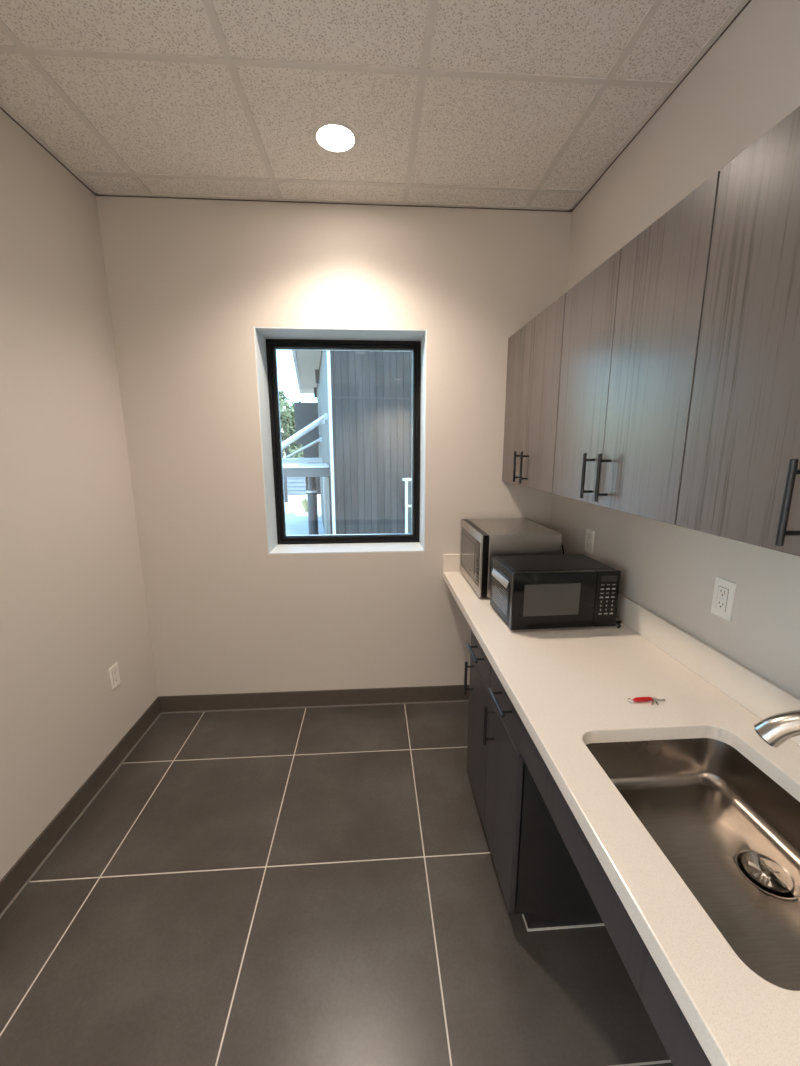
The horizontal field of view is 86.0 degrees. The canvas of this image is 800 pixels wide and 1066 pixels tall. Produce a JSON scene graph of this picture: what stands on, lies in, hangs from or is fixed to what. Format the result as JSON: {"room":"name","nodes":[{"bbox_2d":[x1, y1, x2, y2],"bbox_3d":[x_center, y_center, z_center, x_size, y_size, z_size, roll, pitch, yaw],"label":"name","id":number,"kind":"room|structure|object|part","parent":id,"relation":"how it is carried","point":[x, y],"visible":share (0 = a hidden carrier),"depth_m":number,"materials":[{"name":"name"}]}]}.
{"room":"office kitchenette","nodes":[
{"label":"office kitchenette","id":0,"kind":"room"},
{"bbox_2d":[0,109,157,879],"bbox_3d":[-1.431,-0.005,0.993,0.120,2.772,2.733,-1,11,-4],"label":"wall","id":1,"kind":"structure","parent":0,"point":[73,605],"depth_m":1.78,"materials":[{"name":"paint"}]},
{"bbox_2d":[0,696,160,913],"bbox_3d":[-1.364,1.302,1.258,0.009,0.106,2.733,-1,11,-4],"label":"baseboard","id":2,"kind":"structure","parent":1,"relation":"attached to","point":[20,872],"depth_m":1.81,"materials":[{"name":"plastic"}]},
{"bbox_2d":[108,662,120,690],"bbox_3d":[-1.430,0.718,2.151,0.009,0.116,0.072,-1,11,-4],"label":"wall outlet","id":3,"kind":"object","parent":1,"relation":"attached to","point":[114,676],"visible":1,"depth_m":2.14,"materials":[{"name":"white plastic"}]},
{"bbox_2d":[112,669,117,683],"bbox_3d":[-1.427,0.718,2.151,0.002,0.067,0.034,-1,11,-4],"label":"receptacle","id":4,"kind":"object","parent":3,"relation":"attached to","point":[114,671],"depth_m":2.15,"materials":[{"name":"white plastic"}]},
{"bbox_2d":[0,0,748,210],"bbox_3d":[-1.044,-1.064,-0.776,4.250,0.005,5.833,-1,11,-4],"label":"grid","id":5,"kind":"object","parent":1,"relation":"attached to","point":[28,52],"depth_m":1.44,"materials":[{"name":"paint"}]},
{"bbox_2d":[0,0,751,211],"bbox_3d":[-0.098,-1.073,-0.714,2.355,0.004,5.833,-1,11,-4],"label":"trim","id":6,"kind":"structure","parent":1,"relation":"attached to","point":[749,1],"depth_m":2.07,"materials":[{"name":"plastic"}]},
{"bbox_2d":[96,196,571,696],"bbox_3d":[-0.295,-0.294,2.561,2.595,3.022,0.300,-1,11,-4],"label":"wall","id":7,"kind":"structure","parent":0,"point":[190,282],"depth_m":2.31,"materials":[{"name":"paint"}]},
{"bbox_2d":[0,700,468,917],"bbox_3d":[-0.194,1.336,1.338,2.336,0.003,2.724,-1,11,-4],"label":"trim","id":8,"kind":"structure","parent":7,"relation":"attached to","point":[158,716],"depth_m":2.30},
{"bbox_2d":[159,685,468,711],"bbox_3d":[-0.283,1.019,2.666,2.337,0.106,0.009,-1,11,-4],"label":"baseboard","id":9,"kind":"structure","parent":7,"relation":"attached to","point":[181,703],"depth_m":2.64,"materials":[{"name":"plastic"}]},
{"bbox_2d":[254,327,426,553],"bbox_3d":[-0.316,-0.507,2.508,0.904,1.215,0.279,-1,11,-4],"label":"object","id":10,"kind":"structure","parent":7,"relation":"attached to","point":[261,334],"depth_m":2.45,"materials":[{"name":"paint"}]},
{"bbox_2d":[266,339,420,543],"bbox_3d":[-0.324,-0.531,2.627,0.890,1.201,0.075,-1,11,-4],"label":"window","id":11,"kind":"structure","parent":7,"relation":"in","point":[272,345],"depth_m":2.58,"materials":[{"name":"black metal"}]},
{"bbox_2d":[443,554,459,571],"bbox_3d":[0.566,0.172,2.548,0.622,0.104,0.020,-1,11,-4],"label":"backsplash","id":12,"kind":"structure","parent":7,"relation":"attached to","point":[451,562],"depth_m":2.52,"materials":[{"name":"stone"}]},
{"bbox_2d":[0,701,672,1065],"bbox_3d":[-1.034,1.706,-0.121,4.470,0.150,6.233,-1,11,-4],"label":"floor","id":13,"kind":"structure","parent":0,"point":[319,886],"depth_m":1.42,"materials":[{"name":"tile"}]},
{"bbox_2d":[464,629,604,931],"bbox_3d":[0.620,0.855,1.671,0.651,0.813,0.647,-1,11,-4],"label":"base cabinet","id":14,"kind":"object","parent":13,"relation":"on","point":[539,878],"visible":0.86,"depth_m":1.42,"materials":[{"name":"grey laminate"}]},
{"bbox_3d":[0.299,0.628,1.859,0.041,0.150,0.012,-1,11,-4],"label":"handle","id":15,"kind":"part","parent":14,"relation":"part of","materials":[{"name":"black metal"}]},
{"bbox_3d":[0.305,0.484,1.732,0.041,0.012,0.150,-1,11,-4],"label":"handle","id":16,"kind":"part","parent":14,"relation":"part of","materials":[{"name":"black metal"}]},
{"bbox_3d":[0.335,0.867,1.821,0.019,0.595,0.320,-1,11,-4],"label":"door","id":17,"kind":"part","parent":14,"relation":"part of","materials":[{"name":"grey laminate"}]},
{"bbox_3d":[0.334,0.502,1.748,0.019,0.142,0.320,-1,11,-4],"label":"drawer","id":18,"kind":"part","parent":14,"relation":"part of","materials":[{"name":"grey laminate"}]},
{"bbox_3d":[0.321,0.691,1.541,0.041,0.150,0.012,-1,11,-4],"label":"handle","id":19,"kind":"part","parent":14,"relation":"part of","materials":[{"name":"black metal"}]},
{"bbox_3d":[0.327,0.550,1.398,0.041,0.012,0.150,-1,11,-4],"label":"handle","id":20,"kind":"part","parent":14,"relation":"part of","materials":[{"name":"black metal"}]},
{"bbox_3d":[0.356,0.930,1.506,0.019,0.595,0.318,-1,11,-4],"label":"door","id":21,"kind":"part","parent":14,"relation":"part of","materials":[{"name":"grey laminate"}]},
{"bbox_3d":[0.355,0.565,1.434,0.019,0.142,0.318,-1,11,-4],"label":"drawer","id":22,"kind":"part","parent":14,"relation":"part of","materials":[{"name":"grey laminate"}]},
{"bbox_2d":[519,720,711,1065],"bbox_3d":[0.718,0.764,0.383,0.602,0.129,1.858,-1,11,-4],"label":"apron","id":23,"kind":"object","parent":14,"relation":"attached to","point":[675,1033],"visible":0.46,"depth_m":0.76,"materials":[{"name":"grey laminate"}]},
{"bbox_2d":[443,571,799,1065],"bbox_3d":[0.676,0.550,1.014,0.636,0.038,3.182,-1,11,-4],"label":"countertop","id":24,"kind":"structure","parent":14,"relation":"on","point":[570,689],"depth_m":1.02,"materials":[{"name":"stone"}]},
{"bbox_2d":[460,518,563,596],"bbox_3d":[0.600,0.117,2.277,0.469,0.316,0.472,-1,11,-4],"label":"microwave","id":25,"kind":"object","parent":24,"relation":"on","point":[481,539],"visible":0.6,"depth_m":2.06,"materials":[{"name":"silver metal"}]},
{"bbox_3d":[0.368,0.106,2.298,0.004,0.221,0.358,-1,11,-4],"label":"door glass","id":26,"kind":"part","parent":25,"relation":"part of","materials":[{"name":"black glass"}]},
{"bbox_3d":[0.369,0.114,2.261,0.008,0.304,0.472,-1,11,-4],"label":"door","id":27,"kind":"part","parent":25,"relation":"part of","materials":[{"name":"silver metal"}]},
{"bbox_3d":[0.382,0.148,2.085,0.004,0.221,0.076,-1,11,-4],"label":"control panel","id":28,"kind":"part","parent":25,"relation":"part of","materials":[{"name":"black plastic"}]},
{"bbox_3d":[0.578,-0.037,2.244,0.342,0.001,0.468,-1,11,-4],"label":"panel","id":29,"kind":"part","parent":25,"relation":"part of","materials":[{"name":"silver metal"}]},
{"bbox_2d":[490,554,620,629],"bbox_3d":[0.655,0.244,1.831,0.479,0.242,0.291,-1,11,-5],"label":"microwave","id":30,"kind":"object","parent":24,"relation":"on","point":[563,590],"visible":1,"depth_m":1.70,"materials":[{"name":"black plastic"}]},
{"bbox_3d":[0.425,0.243,1.820,0.002,0.160,0.210,-1,11,-5],"label":"panel","id":31,"kind":"part","parent":30,"relation":"part of","materials":[{"name":"black plastic"}]},
{"bbox_3d":[0.640,0.123,1.827,0.391,0.001,0.230,-1,11,-5],"label":"panel","id":32,"kind":"part","parent":30,"relation":"part of","materials":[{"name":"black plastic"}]},
{"bbox_3d":[0.604,0.265,1.696,0.337,0.230,0.025,-1,11,-5],"label":"door","id":33,"kind":"part","parent":30,"relation":"part of","materials":[{"name":"black glass"}]},
{"bbox_3d":[0.821,0.261,1.715,0.096,0.230,0.025,-1,11,-5],"label":"control panel","id":34,"kind":"part","parent":30,"relation":"part of","materials":[{"name":"black plastic"}]},
{"bbox_3d":[0.883,0.349,1.780,0.031,0.050,0.105,-3,12,-14],"label":"power cord","id":35,"kind":"part","parent":30,"relation":"part of","materials":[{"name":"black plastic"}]},
{"bbox_2d":[628,697,664,704],"bbox_3d":[0.710,0.481,1.229,0.109,0.013,0.031,-1,11,-4],"label":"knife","id":36,"kind":"object","parent":24,"relation":"on","point":[637,699],"visible":1,"depth_m":1.23,"materials":[{"name":"red plastic"}]},
{"bbox_2d":[586,738,799,990],"bbox_3d":[0.673,0.682,0.880,0.453,0.168,0.596,-1,11,-4],"label":"sink","id":37,"kind":"object","parent":24,"relation":"in","point":[731,833],"visible":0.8,"depth_m":0.98,"materials":[{"name":"silver metal"}]},
{"bbox_3d":[0.777,0.714,0.906,0.015,0.017,0.015,-1,11,-4],"label":"strainer knob","id":38,"kind":"part","parent":37,"relation":"part of","materials":[{"name":"silver metal"}]},
{"bbox_2d":[754,710,799,747],"bbox_3d":[0.888,0.461,0.874,0.117,0.190,0.259,-10,15,-40],"label":"faucet","id":39,"kind":"object","parent":24,"relation":"on","point":[776,729],"visible":1,"depth_m":0.90,"materials":[{"name":"silver metal"}]},
{"bbox_2d":[0,0,740,207],"bbox_3d":[-1.040,-1.135,-0.687,4.470,0.100,6.233,-1,11,-4],"label":"ceiling","id":40,"kind":"structure","parent":0,"point":[174,118],"depth_m":1.47,"materials":[{"name":"tile"}]},
{"bbox_2d":[313,121,357,153],"bbox_3d":[-0.254,-1.556,1.692,0.176,0.006,0.176,-1,11,-4],"label":"recessed light","id":41,"kind":"object","parent":40,"relation":"in","point":[337,137],"visible":1,"depth_m":1.68,"materials":[{"name":"white plastic"}]},
{"bbox_2d":[317,125,353,150],"bbox_3d":[-0.254,-1.556,1.692,0.145,0.005,0.145,-1,11,-4],"label":"diffuser","id":42,"kind":"object","parent":41,"relation":"attached to","point":[329,137],"depth_m":1.68,"materials":[{"name":"white plastic"}]},
{"bbox_2d":[550,0,799,899],"bbox_3d":[1.140,0.261,-0.366,0.120,2.772,5.833,-1,11,-4],"label":"wall","id":43,"kind":"structure","parent":0,"point":[747,83],"depth_m":1.36,"materials":[{"name":"paint"}]},
{"bbox_2d":[502,293,565,492],"bbox_3d":[0.738,-0.609,2.056,0.345,0.767,0.696,-1,11,-4],"label":"upper cabinet","id":44,"kind":"object","parent":43,"relation":"attached to","point":[534,356],"visible":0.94,"depth_m":1.96,"materials":[{"name":"grey laminate"}]},
{"bbox_3d":[0.585,-0.331,2.139,0.041,0.150,0.012,-1,11,-4],"label":"handle","id":45,"kind":"part","parent":44,"relation":"part of","materials":[{"name":"black metal"}]},
{"bbox_3d":[0.605,-0.640,2.214,0.018,0.765,0.357,-1,11,-4],"label":"door","id":46,"kind":"part","parent":44,"relation":"part of","materials":[{"name":"grey laminate"}]},
{"bbox_3d":[0.591,-0.312,2.045,0.041,0.150,0.012,-1,11,-4],"label":"handle","id":47,"kind":"part","parent":44,"relation":"part of","materials":[{"name":"black metal"}]},
{"bbox_3d":[0.628,-0.572,1.873,0.018,0.765,0.335,-1,11,-4],"label":"door","id":48,"kind":"part","parent":44,"relation":"part of","materials":[{"name":"grey laminate"}]},
{"bbox_2d":[584,528,594,553],"bbox_3d":[0.916,0.040,2.077,0.009,0.116,0.072,-1,11,-4],"label":"wall outlet","id":49,"kind":"object","parent":43,"relation":"attached to","point":[589,540],"visible":1,"depth_m":2.07,"materials":[{"name":"white plastic"}]},
{"bbox_2d":[586,534,590,548],"bbox_3d":[0.914,0.040,2.077,0.002,0.067,0.034,-1,11,-4],"label":"receptacle","id":50,"kind":"object","parent":49,"relation":"attached to","point":[588,536],"depth_m":2.08,"materials":[{"name":"white plastic"}]},
{"bbox_2d":[552,171,719,524],"bbox_3d":[0.785,-0.469,1.353,0.345,0.767,0.733,-1,11,-4],"label":"upper cabinet","id":51,"kind":"object","parent":43,"relation":"attached to","point":[631,330],"visible":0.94,"depth_m":1.20,"materials":[{"name":"grey laminate"}]},
{"bbox_3d":[0.651,-0.502,1.524,0.018,0.765,0.367,-1,11,-4],"label":"door","id":52,"kind":"part","parent":51,"relation":"part of","materials":[{"name":"grey laminate"}]},
{"bbox_3d":[0.631,-0.193,1.444,0.041,0.150,0.012,-1,11,-4],"label":"handle","id":53,"kind":"part","parent":51,"relation":"part of","materials":[{"name":"black metal"}]},
{"bbox_3d":[0.637,-0.174,1.351,0.041,0.150,0.012,-1,11,-4],"label":"handle","id":54,"kind":"part","parent":51,"relation":"part of","materials":[{"name":"black metal"}]},
{"bbox_2d":[616,593,799,745],"bbox_3d":[0.987,0.473,1.019,0.014,0.110,3.182,-1,11,-4],"label":"backsplash","id":55,"kind":"structure","parent":43,"relation":"attached to","point":[762,697],"depth_m":1.32,"materials":[{"name":"stone"}]},
{"bbox_2d":[711,577,736,620],"bbox_3d":[0.969,0.197,1.287,0.009,0.116,0.072,-1,11,-4],"label":"wall outlet","id":56,"kind":"object","parent":43,"relation":"attached to","point":[724,590],"visible":1,"depth_m":1.28,"materials":[{"name":"white plastic"}]},
{"bbox_2d":[716,586,727,610],"bbox_3d":[0.966,0.197,1.287,0.002,0.067,0.034,-1,11,-4],"label":"receptacle","id":57,"kind":"object","parent":56,"relation":"attached to","point":[721,591],"depth_m":1.29,"materials":[{"name":"white plastic"}]},
{"bbox_2d":[676,106,799,556],"bbox_3d":[0.833,-0.328,0.644,0.345,0.767,0.708,-1,11,-4],"label":"upper cabinet","id":58,"kind":"object","parent":43,"relation":"attached to","point":[740,481],"visible":1,"depth_m":0.84,"materials":[{"name":"grey laminate"}]},
{"bbox_3d":[0.678,-0.052,0.738,0.041,0.150,0.012,-1,11,-4],"label":"handle","id":59,"kind":"part","parent":58,"relation":"part of","materials":[{"name":"black metal"}]},
{"label":"outside","id":60,"kind":"structure","parent":0,"visible":0},
{"bbox_2d":[285,494,324,534],"bbox_3d":[-9.273,-2.385,27.007,65.000,0.300,85.000,-1,11,-4],"label":"ground","id":61,"kind":"structure","parent":60,"point":[296,516],"depth_m":17.37,"materials":[{"name":"concrete"}]},
{"bbox_2d":[283,477,287,501],"bbox_3d":[-5.920,-2.536,22.086,0.210,1.907,0.190,-1,11,-4],"label":"bollard","id":62,"kind":"object","parent":61,"relation":"on","point":[285,478],"visible":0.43,"depth_m":22.08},
{"bbox_2d":[279,390,304,458],"bbox_3d":[-8.516,-7.108,31.742,4.778,7.131,4.597,-1,11,-4],"label":"tree","id":63,"kind":"object","parent":61,"relation":"on","point":[287,415],"visible":0.29,"depth_m":30.93,"materials":[{"name":"green plant"}]},
{"bbox_2d":[283,463,320,494],"bbox_3d":[-6.312,-3.601,27.447,9.000,1.900,4.050,-1,11,-4],"label":"building","id":64,"kind":"structure","parent":61,"relation":"on","point":[295,485],"depth_m":25.59,"materials":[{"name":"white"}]},
{"bbox_2d":[299,495,317,511],"bbox_3d":[-4.048,-1.336,18.885,0.949,0.798,0.923,-1,11,-4],"label":"ornamental grass","id":65,"kind":"object","parent":61,"relation":"on","point":[305,505],"depth_m":18.75,"materials":[{"name":"plant"}]},
{"bbox_2d":[306,477,318,534],"bbox_3d":[-2.701,-1.036,13.204,0.340,2.425,0.340,5,13,26],"label":"post","id":66,"kind":"object","parent":61,"relation":"on","point":[311,492],"visible":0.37,"depth_m":13.14,"materials":[{"name":"metal"}]},
{"bbox_2d":[292,350,411,534],"bbox_3d":[1.721,-2.744,13.862,9.726,5.500,11.085,-2,12,-12],"label":"neighbouring building","id":67,"kind":"structure","parent":61,"relation":"on","point":[366,396],"depth_m":7.96,"materials":[{"name":"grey metal"}]},
{"bbox_2d":[282,437,322,462],"bbox_3d":[-2.878,-2.444,12.622,1.130,0.690,1.540,-2,12,-11],"label":"metal canopy","id":68,"kind":"object","parent":67,"relation":"attached to","point":[287,459],"visible":0.94,"depth_m":11.96,"materials":[{"name":"metal"}]},
{"bbox_3d":[-2.870,-2.140,12.684,1.105,0.070,1.500,-2,12,-11],"label":"frame","id":69,"kind":"part","parent":68,"relation":"part of","materials":[{"name":"metal"}]},
{"bbox_2d":[282,413,329,476],"bbox_3d":[-2.232,-1.746,8.576,1.530,1.160,1.540,-2,12,-11],"label":"stair railing","id":70,"kind":"object","parent":67,"relation":"attached to","point":[297,469],"visible":0.66,"depth_m":8.01,"materials":[{"name":"metal"}]},
{"bbox_3d":[-2.315,-1.970,9.191,1.429,0.960,0.080,-2,12,-11],"label":"support rod","id":71,"kind":"part","parent":70,"relation":"part of","materials":[{"name":"metal"}]},
{"bbox_3d":[-2.043,-1.714,7.904,1.429,0.960,0.080,-2,12,-11],"label":"support rod","id":72,"kind":"part","parent":70,"relation":"part of","materials":[{"name":"metal"}]},
{"bbox_3d":[-2.224,-1.261,8.674,1.505,0.170,1.500,-2,12,-11],"label":"frame","id":73,"kind":"part","parent":70,"relation":"part of","materials":[{"name":"grey metal"}]},
{"bbox_2d":[294,402,320,443],"bbox_3d":[-2.907,-3.442,13.510,0.770,1.280,0.100,-2,12,-11],"label":"building wall","id":74,"kind":"structure","parent":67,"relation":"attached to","point":[306,413],"depth_m":13.43,"materials":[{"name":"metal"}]},
{"bbox_2d":[303,444,318,457],"bbox_3d":[-3.319,-3.286,15.953,0.560,0.980,0.100,-2,12,-11],"label":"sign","id":75,"kind":"object","parent":67,"relation":"attached to","point":[312,451],"visible":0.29,"depth_m":15.96,"materials":[{"name":"grey metal"}]},
{"bbox_2d":[314,387,316,397],"bbox_3d":[-3.178,-5.317,16.089,0.100,0.450,0.180,-2,12,-11],"label":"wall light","id":76,"kind":"object","parent":67,"relation":"attached to","point":[315,388],"depth_m":16.01,"materials":[{"name":"black metal"}]},
{"bbox_2d":[315,370,318,382],"bbox_3d":[-2.407,-4.591,12.440,0.100,0.450,0.180,-2,12,-11],"label":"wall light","id":77,"kind":"object","parent":67,"relation":"attached to","point":[316,371],"depth_m":12.36,"materials":[{"name":"black metal"}]},
{"bbox_3d":[-1.853,-0.433,10.713,0.073,2.213,0.250,-2,12,-11],"label":"door frame","id":78,"kind":"part","parent":67,"relation":"part of","materials":[{"name":"metal"}]},
{"bbox_3d":[-1.559,-0.171,9.422,0.033,2.203,2.250,-2,12,-11],"label":"dark doorway","id":79,"kind":"part","parent":67,"relation":"part of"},
{"bbox_3d":[-1.244,-1.528,7.791,0.055,5.500,0.077,-2,12,-11],"label":"corner trim","id":80,"kind":"part","parent":67,"relation":"part of","materials":[{"name":"metal"}]}
]}

